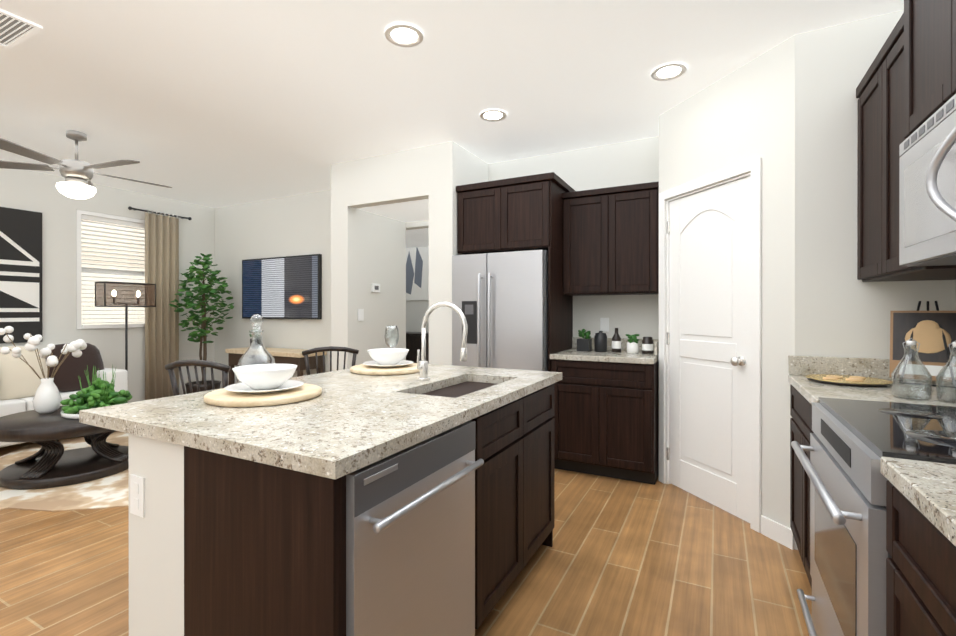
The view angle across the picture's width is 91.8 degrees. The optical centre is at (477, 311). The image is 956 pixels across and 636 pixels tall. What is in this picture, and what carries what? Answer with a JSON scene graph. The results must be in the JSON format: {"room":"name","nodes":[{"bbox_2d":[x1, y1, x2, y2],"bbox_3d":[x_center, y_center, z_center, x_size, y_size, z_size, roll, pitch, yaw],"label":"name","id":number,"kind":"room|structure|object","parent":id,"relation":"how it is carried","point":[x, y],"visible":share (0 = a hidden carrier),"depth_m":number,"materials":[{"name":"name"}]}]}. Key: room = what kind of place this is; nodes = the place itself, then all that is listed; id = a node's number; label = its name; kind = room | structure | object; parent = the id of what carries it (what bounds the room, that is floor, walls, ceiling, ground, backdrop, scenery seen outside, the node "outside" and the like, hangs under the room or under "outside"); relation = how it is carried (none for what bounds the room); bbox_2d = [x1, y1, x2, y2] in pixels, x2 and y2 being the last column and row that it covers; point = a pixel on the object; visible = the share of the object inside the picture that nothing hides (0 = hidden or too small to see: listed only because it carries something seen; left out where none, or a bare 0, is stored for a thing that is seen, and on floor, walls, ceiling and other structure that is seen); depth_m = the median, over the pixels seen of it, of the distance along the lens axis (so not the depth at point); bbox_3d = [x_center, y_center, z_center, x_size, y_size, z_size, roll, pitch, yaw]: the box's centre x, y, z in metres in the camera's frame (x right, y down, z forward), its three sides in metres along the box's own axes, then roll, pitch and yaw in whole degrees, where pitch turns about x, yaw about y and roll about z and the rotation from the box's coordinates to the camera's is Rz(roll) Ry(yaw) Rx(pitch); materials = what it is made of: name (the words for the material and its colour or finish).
{"room":"kitchen and living room","nodes":[
{"label":"kitchen and living room","id":0,"kind":"room"},
{"bbox_2d":[0,168,214,401],"bbox_3d":[-5.365,-0.105,3.394,0.120,2.690,7.290,0,0,27],"label":"wall","id":1,"kind":"structure","parent":0,"point":[27,190],"depth_m":5.28,"materials":[{"name":"beige paint"}]},
{"bbox_2d":[0,207,42,343],"bbox_3d":[-4.821,-0.361,4.273,0.032,1.340,1.230,0,0,27],"label":"art","id":2,"kind":"object","parent":1,"relation":"attached to","point":[21,272],"visible":0.87,"depth_m":4.66,"materials":[{"name":"black"}]},
{"bbox_2d":[76,209,144,328],"bbox_3d":[-4.245,-0.472,5.517,0.141,1.316,0.906,0,0,27],"label":"window","id":3,"kind":"structure","parent":1,"relation":"in","point":[79,269],"depth_m":5.34,"materials":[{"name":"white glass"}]},
{"bbox_2d":[128,206,191,219],"bbox_3d":[-3.990,-1.233,5.817,0.093,0.044,0.744,0,0,27],"label":"curtain rod","id":4,"kind":"object","parent":1,"relation":"attached to","point":[156,212],"visible":1,"depth_m":5.79,"materials":[{"name":"black metal"}]},
{"bbox_2d":[145,212,178,399],"bbox_3d":[-3.964,0.002,5.817,0.060,2.430,0.400,0,0,27],"label":"curtain","id":5,"kind":"object","parent":4,"relation":"hanging from","point":[162,274],"visible":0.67,"depth_m":5.78,"materials":[{"name":"fabric"}]},
{"bbox_2d":[215,190,330,388],"bbox_3d":[-2.387,-0.108,5.891,2.880,2.690,0.120,0,0,27],"label":"wall","id":6,"kind":"structure","parent":0,"point":[296,225],"depth_m":5.96,"materials":[{"name":"beige paint"}]},
{"bbox_2d":[242,254,321,318],"bbox_3d":[-2.506,-0.303,5.856,1.400,0.780,0.045,0,0,27],"label":"screen","id":7,"kind":"object","parent":6,"relation":"attached to","point":[319,286],"visible":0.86,"depth_m":5.56,"materials":[{"name":"multicoloured"}]},
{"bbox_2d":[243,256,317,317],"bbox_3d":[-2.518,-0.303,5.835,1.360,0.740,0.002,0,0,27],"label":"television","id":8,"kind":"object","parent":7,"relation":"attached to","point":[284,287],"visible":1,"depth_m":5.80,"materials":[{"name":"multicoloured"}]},
{"bbox_2d":[356,199,428,247],"bbox_3d":[-0.990,-1.023,6.035,2.830,0.120,2.800,0,0,27],"label":"ceiling","id":9,"kind":"structure","parent":0,"point":[413,216],"depth_m":4.95,"materials":[{"name":"beige paint"}]},
{"bbox_2d":[331,141,462,370],"bbox_3d":[-0.807,-0.106,4.298,1.390,2.690,0.120,0,0,27],"label":"wall","id":10,"kind":"structure","parent":0,"point":[364,250],"depth_m":4.46,"materials":[{"name":"beige paint"}]},
{"bbox_2d":[358,309,363,320],"bbox_3d":[-1.169,0.029,4.621,0.006,0.120,0.080,0,0,27],"label":"switch plate","id":11,"kind":"object","parent":10,"relation":"attached to","point":[360,314],"visible":1,"depth_m":4.62,"materials":[{"name":"white plastic"}]},
{"bbox_2d":[371,283,379,291],"bbox_3d":[-1.061,-0.251,4.812,0.022,0.090,0.120,0,0,27],"label":"thermostat","id":12,"kind":"object","parent":10,"relation":"attached to","point":[375,287],"visible":0.93,"depth_m":4.79,"materials":[{"name":"white plastic"}]},
{"bbox_2d":[456,179,507,254],"bbox_3d":[0.169,-0.793,4.147,0.478,0.575,0.627,0,0,27],"label":"upper cabinet","id":13,"kind":"object","parent":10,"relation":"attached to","point":[482,207],"depth_m":3.87,"materials":[{"name":"brown wood"}]},
{"bbox_2d":[399,221,405,359],"bbox_3d":[-0.908,-0.107,5.268,0.120,2.690,0.130,0,0,27],"label":"wall","id":14,"kind":"structure","parent":0,"point":[402,285],"depth_m":5.24,"materials":[{"name":"beige paint"}]},
{"bbox_2d":[0,442,811,635],"bbox_3d":[-1.474,1.271,2.911,7.840,0.060,10.400,0,0,27],"label":"floor","id":15,"kind":"structure","parent":0,"point":[620,557],"depth_m":2.20,"materials":[{"name":"brown wood"}]},
{"bbox_2d":[0,343,127,446],"bbox_3d":[-4.469,0.771,4.008,0.790,0.919,2.200,0,0,27],"label":"sofa","id":16,"kind":"object","parent":15,"relation":"on","point":[20,381],"visible":0.54,"depth_m":4.33,"materials":[{"name":"white fabric"}]},
{"bbox_2d":[0,431,128,511],"bbox_3d":[-3.183,1.236,3.489,2.591,0.006,1.989,0,0,27],"label":"cowhide rug","id":17,"kind":"object","parent":15,"relation":"on","point":[110,491],"visible":0.21,"depth_m":3.17,"materials":[{"name":"beige fur"}]},
{"bbox_2d":[0,402,130,489],"bbox_3d":[-3.155,1.013,3.622,0.970,0.436,0.970,0,0,27],"label":"coffee table","id":18,"kind":"object","parent":17,"relation":"on","point":[51,463],"visible":0.77,"depth_m":3.38,"materials":[{"name":"brown wood"}]},
{"bbox_2d":[0,326,86,413],"bbox_3d":[-3.462,0.451,3.676,0.507,0.686,0.495,0,0,27],"label":"vase","id":19,"kind":"object","parent":18,"relation":"on","point":[47,398],"visible":1,"depth_m":3.62,"materials":[{"name":"white ceramic"}]},
{"bbox_2d":[60,364,131,418],"bbox_3d":[-2.977,0.605,3.646,0.467,0.377,0.467,0,0,27],"label":"decorative piece","id":20,"kind":"object","parent":18,"relation":"on","point":[99,392],"visible":0.88,"depth_m":3.55,"materials":[{"name":"green plant"}]},
{"bbox_2d":[95,281,155,370],"bbox_3d":[-3.948,0.455,5.201,0.280,1.566,0.512,0,0,27],"label":"floor lamp","id":21,"kind":"object","parent":15,"relation":"on","point":[114,292],"visible":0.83,"depth_m":5.19,"materials":[{"name":"brown"}]},
{"bbox_2d":[165,359,230,395],"bbox_3d":[-1.437,0.745,2.622,0.414,0.998,0.454,0,0,12],"label":"stool","id":22,"kind":"object","parent":15,"relation":"on","point":[203,364],"visible":0.31,"depth_m":2.42,"materials":[{"name":"brown wood"}]},
{"bbox_2d":[169,253,233,393],"bbox_3d":[-3.490,0.244,5.872,0.680,1.987,0.684,0,0,27],"label":"ficus tree","id":23,"kind":"object","parent":15,"relation":"on","point":[202,288],"visible":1,"depth_m":5.84,"materials":[{"name":"green plant"}]},
{"bbox_2d":[225,347,326,384],"bbox_3d":[-2.462,0.848,5.616,1.300,0.780,0.400,0,0,27],"label":"console table","id":24,"kind":"object","parent":15,"relation":"on","point":[286,356],"visible":0.42,"depth_m":5.43,"materials":[{"name":"brown wood"}]},
{"bbox_2d":[302,346,358,374],"bbox_3d":[-1.119,0.744,3.522,0.414,0.998,0.454,0,0,-18],"label":"stool","id":25,"kind":"object","parent":15,"relation":"on","point":[306,353],"visible":0.21,"depth_m":3.32,"materials":[{"name":"brown wood"}]},
{"bbox_2d":[128,378,561,635],"bbox_3d":[-0.322,0.805,1.932,0.948,0.875,1.592,0,0,27],"label":"kitchen island","id":26,"kind":"object","parent":15,"relation":"on","point":[346,502],"depth_m":1.30,"materials":[{"name":"brown wood"}]},
{"bbox_2d":[79,382,490,481],"bbox_3d":[-0.643,0.348,1.620,1.140,0.040,0.770,0,0,27],"label":"island countertop","id":27,"kind":"structure","parent":26,"relation":"on","point":[334,430],"depth_m":1.37,"materials":[{"name":"beige stone"}]},
{"bbox_2d":[236,314,275,382],"bbox_3d":[-0.973,0.168,2.038,0.170,0.316,0.170,0,0,27],"label":"glass decanter","id":28,"kind":"object","parent":27,"relation":"on","point":[269,356],"visible":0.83,"depth_m":2.03,"materials":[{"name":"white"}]},
{"bbox_2d":[204,364,321,406],"bbox_3d":[-0.818,0.269,1.783,0.410,0.115,0.410,0,0,27],"label":"place setting","id":29,"kind":"object","parent":27,"relation":"on","point":[266,385],"visible":1,"depth_m":1.70,"materials":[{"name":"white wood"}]},
{"bbox_2d":[288,370,546,405],"bbox_3d":[-0.324,0.347,2.238,1.140,0.040,0.620,0,0,27],"label":"island countertop","id":30,"kind":"structure","parent":26,"relation":"on","point":[513,387],"depth_m":2.15,"materials":[{"name":"beige stone"}]},
{"bbox_2d":[350,348,418,374],"bbox_3d":[-0.499,0.268,2.575,0.410,0.115,0.410,0,0,27],"label":"place setting","id":31,"kind":"object","parent":30,"relation":"on","point":[388,361],"visible":0.94,"depth_m":2.49,"materials":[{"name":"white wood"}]},
{"bbox_2d":[415,302,467,381],"bbox_3d":[-0.178,0.139,2.159,0.271,0.375,0.106,0,0,27],"label":"faucet","id":32,"kind":"object","parent":30,"relation":"on","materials":[{"name":"silver metal"}]},
{"bbox_2d":[415,378,494,397],"bbox_3d":[-0.071,0.462,2.107,0.314,0.214,0.644,0,0,27],"label":"sink","id":33,"kind":"object","parent":30,"relation":"in","point":[465,385],"depth_m":2.25,"materials":[{"name":"grey metal"}]},
{"bbox_2d":[431,364,561,381],"bbox_3d":[-0.115,0.346,2.642,1.140,0.040,0.290,0,0,27],"label":"island countertop","id":34,"kind":"structure","parent":26,"relation":"on","point":[500,375],"depth_m":2.46,"materials":[{"name":"beige stone"}]},
{"bbox_2d":[385,326,398,347],"bbox_3d":[-0.535,0.205,2.875,0.090,0.240,0.090,0,0,27],"label":"wine glass","id":35,"kind":"object","parent":34,"relation":"on","point":[393,343],"visible":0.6,"depth_m":2.86,"materials":[{"name":"clear glass"}]},
{"bbox_2d":[406,332,428,363],"bbox_3d":[-1.046,0.776,7.105,0.750,0.920,0.515,0,0,27],"label":"base cabinet","id":36,"kind":"object","parent":15,"relation":"on","point":[413,342],"visible":0.12,"depth_m":6.79,"materials":[{"name":"brown wood"}]},
{"bbox_2d":[452,250,547,370],"bbox_3d":[0.284,0.380,3.999,0.805,1.720,0.772,0,0,27],"label":"refrigerator","id":37,"kind":"object","parent":15,"relation":"on","point":[500,300],"visible":0.54,"depth_m":3.67,"materials":[{"name":"metal"}]},
{"bbox_2d":[548,356,658,484],"bbox_3d":[1.039,0.802,3.694,0.755,0.875,0.637,0,0,27],"label":"base cabinet","id":38,"kind":"object","parent":15,"relation":"on","point":[606,416],"depth_m":3.40,"materials":[{"name":"brown wood"}]},
{"bbox_2d":[548,348,658,363],"bbox_3d":[1.036,0.345,3.689,0.755,0.040,0.647,0,0,27],"label":"countertop","id":39,"kind":"structure","parent":38,"relation":"on","point":[569,353],"depth_m":3.49,"materials":[{"name":"beige stone"}]},
{"bbox_2d":[577,329,591,351],"bbox_3d":[0.886,0.232,3.860,0.111,0.183,0.106,0,0,27],"label":"planter box","id":40,"kind":"object","parent":39,"relation":"on","point":[584,344],"visible":1,"depth_m":3.83,"materials":[{"name":"green plant"}]},
{"bbox_2d":[594,331,606,351],"bbox_3d":[1.002,0.239,3.781,0.100,0.170,0.100,0,0,27],"label":"canister","id":41,"kind":"object","parent":39,"relation":"on","point":[600,341],"visible":1,"depth_m":3.74,"materials":[{"name":"black ceramic"}]},
{"bbox_2d":[612,328,620,351],"bbox_3d":[1.123,0.226,3.752,0.075,0.195,0.075,0,0,27],"label":"syrup bottle","id":42,"kind":"object","parent":39,"relation":"on","point":[616,342],"visible":1,"depth_m":3.73,"materials":[{"name":"brown glass"}]},
{"bbox_2d":[626,334,639,352],"bbox_3d":[1.225,0.248,3.666,0.111,0.152,0.111,0,0,27],"label":"potted plant","id":43,"kind":"object","parent":39,"relation":"on","point":[632,344],"visible":1,"depth_m":3.63,"materials":[{"name":"white ceramic"}]},
{"bbox_2d":[642,337,653,353],"bbox_3d":[1.331,0.259,3.634,0.087,0.130,0.087,0,0,27],"label":"jar","id":44,"kind":"object","parent":39,"relation":"on","point":[647,345],"visible":1,"depth_m":3.60,"materials":[{"name":"brown glass"}]},
{"bbox_2d":[788,380,813,588],"bbox_3d":[1.736,0.804,1.932,0.632,0.875,0.786,0,0,27],"label":"base cabinet","id":45,"kind":"object","parent":15,"relation":"on","point":[800,406],"depth_m":2.15,"materials":[{"name":"brown wood"}]},
{"bbox_2d":[788,376,955,406],"bbox_3d":[1.732,0.347,1.934,0.642,0.040,0.786,0,0,27],"label":"countertop","id":46,"kind":"structure","parent":45,"relation":"on","point":[812,389],"depth_m":1.91,"materials":[{"name":"beige stone"}]},
{"bbox_2d":[806,374,890,386],"bbox_3d":[1.714,0.314,2.153,0.312,0.024,0.312,0,0,27],"label":"round tray","id":47,"kind":"object","parent":46,"relation":"on","point":[848,380],"visible":1,"depth_m":2.10,"materials":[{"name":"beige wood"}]},
{"bbox_2d":[891,338,932,399],"bbox_3d":[1.647,0.212,1.760,0.116,0.228,0.114,0,0,27],"label":"glass bottle","id":48,"kind":"object","parent":46,"relation":"on","point":[897,394],"visible":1,"depth_m":1.75,"materials":[{"name":"clear glass"}]},
{"bbox_2d":[889,301,955,387],"bbox_3d":[1.997,0.136,2.051,0.258,0.373,0.167,0,0,27],"label":"framed picture","id":49,"kind":"object","parent":46,"relation":"on","point":[933,333],"visible":0.71,"depth_m":2.06,"materials":[{"name":"paper"}]},
{"bbox_2d":[935,341,955,403],"bbox_3d":[1.739,0.213,1.678,0.116,0.228,0.114,0,0,27],"label":"glass bottle","id":50,"kind":"object","parent":46,"relation":"on","point":[939,395],"visible":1,"depth_m":1.69,"materials":[{"name":"clear glass"}]},
{"bbox_2d":[791,397,955,635],"bbox_3d":[1.337,0.770,1.268,0.718,0.945,0.754,0,0,27],"label":"range","id":51,"kind":"object","parent":15,"relation":"on","point":[852,442],"visible":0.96,"depth_m":1.26,"materials":[{"name":"metal"}]},
{"bbox_2d":[881,468,955,635],"bbox_3d":[1.087,0.806,0.676,0.632,0.875,0.522,0,0,27],"label":"base cabinet","id":52,"kind":"object","parent":15,"relation":"on","point":[921,569],"depth_m":0.90,"materials":[{"name":"brown wood"}]},
{"bbox_2d":[881,456,955,539],"bbox_3d":[0.595,0.349,-0.268,0.642,0.040,2.650,0,0,27],"label":"countertop","id":53,"kind":"structure","parent":52,"relation":"on","point":[932,485],"depth_m":0.89,"materials":[{"name":"beige stone"}]},
{"bbox_2d":[406,300,428,331],"bbox_3d":[-0.358,-0.109,7.128,2.950,2.690,0.120,0,0,27],"label":"wall","id":54,"kind":"structure","parent":0,"point":[416,310],"depth_m":7.38,"materials":[{"name":"beige paint"}]},
{"bbox_2d":[406,247,428,300],"bbox_3d":[-1.037,-0.654,7.393,0.660,0.940,0.026,0,0,27],"label":"framed picture","id":55,"kind":"object","parent":54,"relation":"attached to","point":[417,273],"visible":0.46,"depth_m":7.34,"materials":[{"name":"white paper"}]},
{"bbox_2d":[0,0,903,207],"bbox_3d":[-1.474,-1.479,2.908,7.840,0.060,10.400,0,0,27],"label":"ceiling","id":56,"kind":"structure","parent":0,"point":[215,103],"depth_m":2.86,"materials":[{"name":"white paint"}]},
{"bbox_2d":[0,9,42,48],"bbox_3d":[-2.436,-1.439,2.343,0.400,0.016,0.220,0,0,27],"label":"ceiling vent","id":57,"kind":"object","parent":56,"relation":"in","point":[15,30],"visible":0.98,"depth_m":2.36,"materials":[{"name":"white metal"}]},
{"bbox_2d":[0,130,171,198],"bbox_3d":[-3.210,-1.181,3.753,1.280,0.531,1.287,0,0,27],"label":"ceiling fan","id":58,"kind":"object","parent":56,"relation":"hanging from","point":[76,174],"visible":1,"depth_m":3.66,"materials":[{"name":"silver metal"}]},
{"bbox_2d":[385,24,422,46],"bbox_3d":[-0.384,-1.441,2.413,0.200,0.013,0.200,0,0,27],"label":"recessed light","id":59,"kind":"object","parent":56,"relation":"in","point":[405,34],"visible":0.96,"depth_m":2.42,"materials":[{"name":"white"}]},
{"bbox_2d":[480,109,506,121],"bbox_3d":[0.112,-1.442,3.395,0.200,0.013,0.200,0,0,27],"label":"recessed light","id":60,"kind":"object","parent":56,"relation":"in","point":[493,114],"visible":0.94,"depth_m":3.40,"materials":[{"name":"white"}]},
{"bbox_2d":[651,63,686,80],"bbox_3d":[1.145,-1.441,2.778,0.200,0.013,0.200,0,0,27],"label":"recessed light","id":61,"kind":"object","parent":56,"relation":"in","point":[662,73],"visible":0.98,"depth_m":2.78,"materials":[{"name":"white"}]},
{"bbox_2d":[463,148,487,184],"bbox_3d":[-0.103,-0.106,4.408,0.240,2.690,0.660,0,0,27],"label":"wall","id":62,"kind":"structure","parent":0,"point":[475,170],"depth_m":4.26,"materials":[{"name":"beige paint"}]},
{"bbox_2d":[488,136,658,338],"bbox_3d":[0.896,-0.106,4.196,1.730,2.690,0.120,0,0,27],"label":"wall","id":63,"kind":"structure","parent":0,"point":[632,162],"depth_m":4.01,"materials":[{"name":"beige paint"}]},
{"bbox_2d":[508,172,571,259],"bbox_3d":[0.493,-0.793,3.980,0.478,0.575,0.627,0,0,27],"label":"upper cabinet","id":64,"kind":"object","parent":63,"relation":"attached to","point":[535,202],"depth_m":3.68,"materials":[{"name":"brown wood"}]},
{"bbox_2d":[560,187,615,295],"bbox_3d":[0.968,-0.568,3.906,0.434,0.845,0.322,0,0,27],"label":"upper cabinet","id":65,"kind":"object","parent":63,"relation":"attached to","point":[602,241],"depth_m":3.77,"materials":[{"name":"brown wood"}]},
{"bbox_2d":[572,336,641,351],"bbox_3d":[1.180,0.275,3.968,0.755,0.100,0.020,0,0,27],"label":"backsplash","id":66,"kind":"structure","parent":63,"relation":"attached to","point":[574,339],"depth_m":3.98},
{"bbox_2d":[616,182,658,294],"bbox_3d":[1.253,-0.568,3.759,0.434,0.845,0.322,0,0,27],"label":"upper cabinet","id":67,"kind":"object","parent":63,"relation":"attached to","point":[637,205],"depth_m":3.59,"materials":[{"name":"brown wood"}]},
{"bbox_2d":[659,35,794,548],"bbox_3d":[1.552,-0.104,2.939,0.120,2.690,1.054,0,0,-18],"label":"wall","id":68,"kind":"structure","parent":0,"point":[742,114],"depth_m":2.57,"materials":[{"name":"beige paint"}]},
{"bbox_2d":[652,340,658,355],"bbox_3d":[1.412,0.275,3.616,0.020,0.100,0.392,0,0,27],"label":"backsplash","id":69,"kind":"structure","parent":68,"relation":"attached to","point":[656,342],"depth_m":3.45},
{"bbox_2d":[659,157,761,532],"bbox_3d":[1.497,0.186,3.013,0.181,2.110,0.840,0,0,-18],"label":"pantry door","id":70,"kind":"structure","parent":68,"relation":"in","point":[709,344],"depth_m":2.95,"materials":[{"name":"white wood"}]},
{"bbox_2d":[761,515,793,549],"bbox_3d":[-2.339,1.192,1.906,6.622,0.100,7.420,0,0,27],"label":"baseboard","id":71,"kind":"structure","parent":68,"relation":"attached to","point":[777,532],"depth_m":2.50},
{"bbox_2d":[795,10,954,549],"bbox_3d":[1.956,-0.103,2.331,0.615,2.690,0.120,0,0,27],"label":"wall","id":72,"kind":"structure","parent":0,"point":[841,310],"depth_m":2.34,"materials":[{"name":"beige paint"}]},
{"bbox_2d":[788,356,947,383],"bbox_3d":[1.899,0.277,2.279,0.622,0.099,0.020,0,0,27],"label":"backsplash","id":73,"kind":"structure","parent":72,"relation":"attached to","point":[797,365],"depth_m":2.31,"materials":[{"name":"beige stone"}]},
{"bbox_2d":[955,280,955,310],"bbox_3d":[0.906,-0.100,-0.503,0.120,2.690,6.120,0,0,27],"label":"wall","id":74,"kind":"structure","parent":0,"point":[955,295],"depth_m":2.13,"materials":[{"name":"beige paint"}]},
{"bbox_2d":[856,64,925,281],"bbox_3d":[1.935,-0.628,2.015,0.357,0.961,0.449,0,0,27],"label":"upper cabinet","id":75,"kind":"object","parent":74,"relation":"attached to","point":[864,89],"depth_m":2.20,"materials":[{"name":"brown wood"}]},
{"bbox_2d":[872,26,955,279],"bbox_3d":[1.781,-0.628,1.717,0.357,0.961,0.448,0,0,27],"label":"upper cabinet","id":76,"kind":"object","parent":74,"relation":"attached to","point":[885,154],"depth_m":1.91,"materials":[{"name":"brown wood"}]},
{"bbox_2d":[896,0,931,147],"bbox_3d":[1.560,-0.937,1.333,0.397,0.690,0.437,0,0,27],"label":"upper cabinet","id":77,"kind":"object","parent":74,"relation":"attached to","point":[906,88],"depth_m":1.55,"materials":[{"name":"brown wood"}]},
{"bbox_2d":[899,94,955,266],"bbox_3d":[1.452,-0.370,1.207,0.470,0.427,0.750,0,0,27],"label":"microwave","id":78,"kind":"object","parent":77,"relation":"attached to","point":[927,193],"visible":1,"depth_m":1.39,"materials":[{"name":"metal"}]},
{"bbox_2d":[932,0,955,114],"bbox_3d":[1.411,-0.936,1.045,0.397,0.690,0.436,0,0,27],"label":"upper cabinet","id":79,"kind":"object","parent":74,"relation":"attached to","point":[943,11],"depth_m":1.33,"materials":[{"name":"brown wood"}]},
{"label":"outside","id":80,"kind":"structure","parent":0,"visible":0},
{"bbox_2d":[81,214,144,324],"bbox_3d":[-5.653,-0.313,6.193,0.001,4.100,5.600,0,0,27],"label":"window blinds","id":81,"kind":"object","parent":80,"point":[84,306],"depth_m":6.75,"materials":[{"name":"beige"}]}
]}

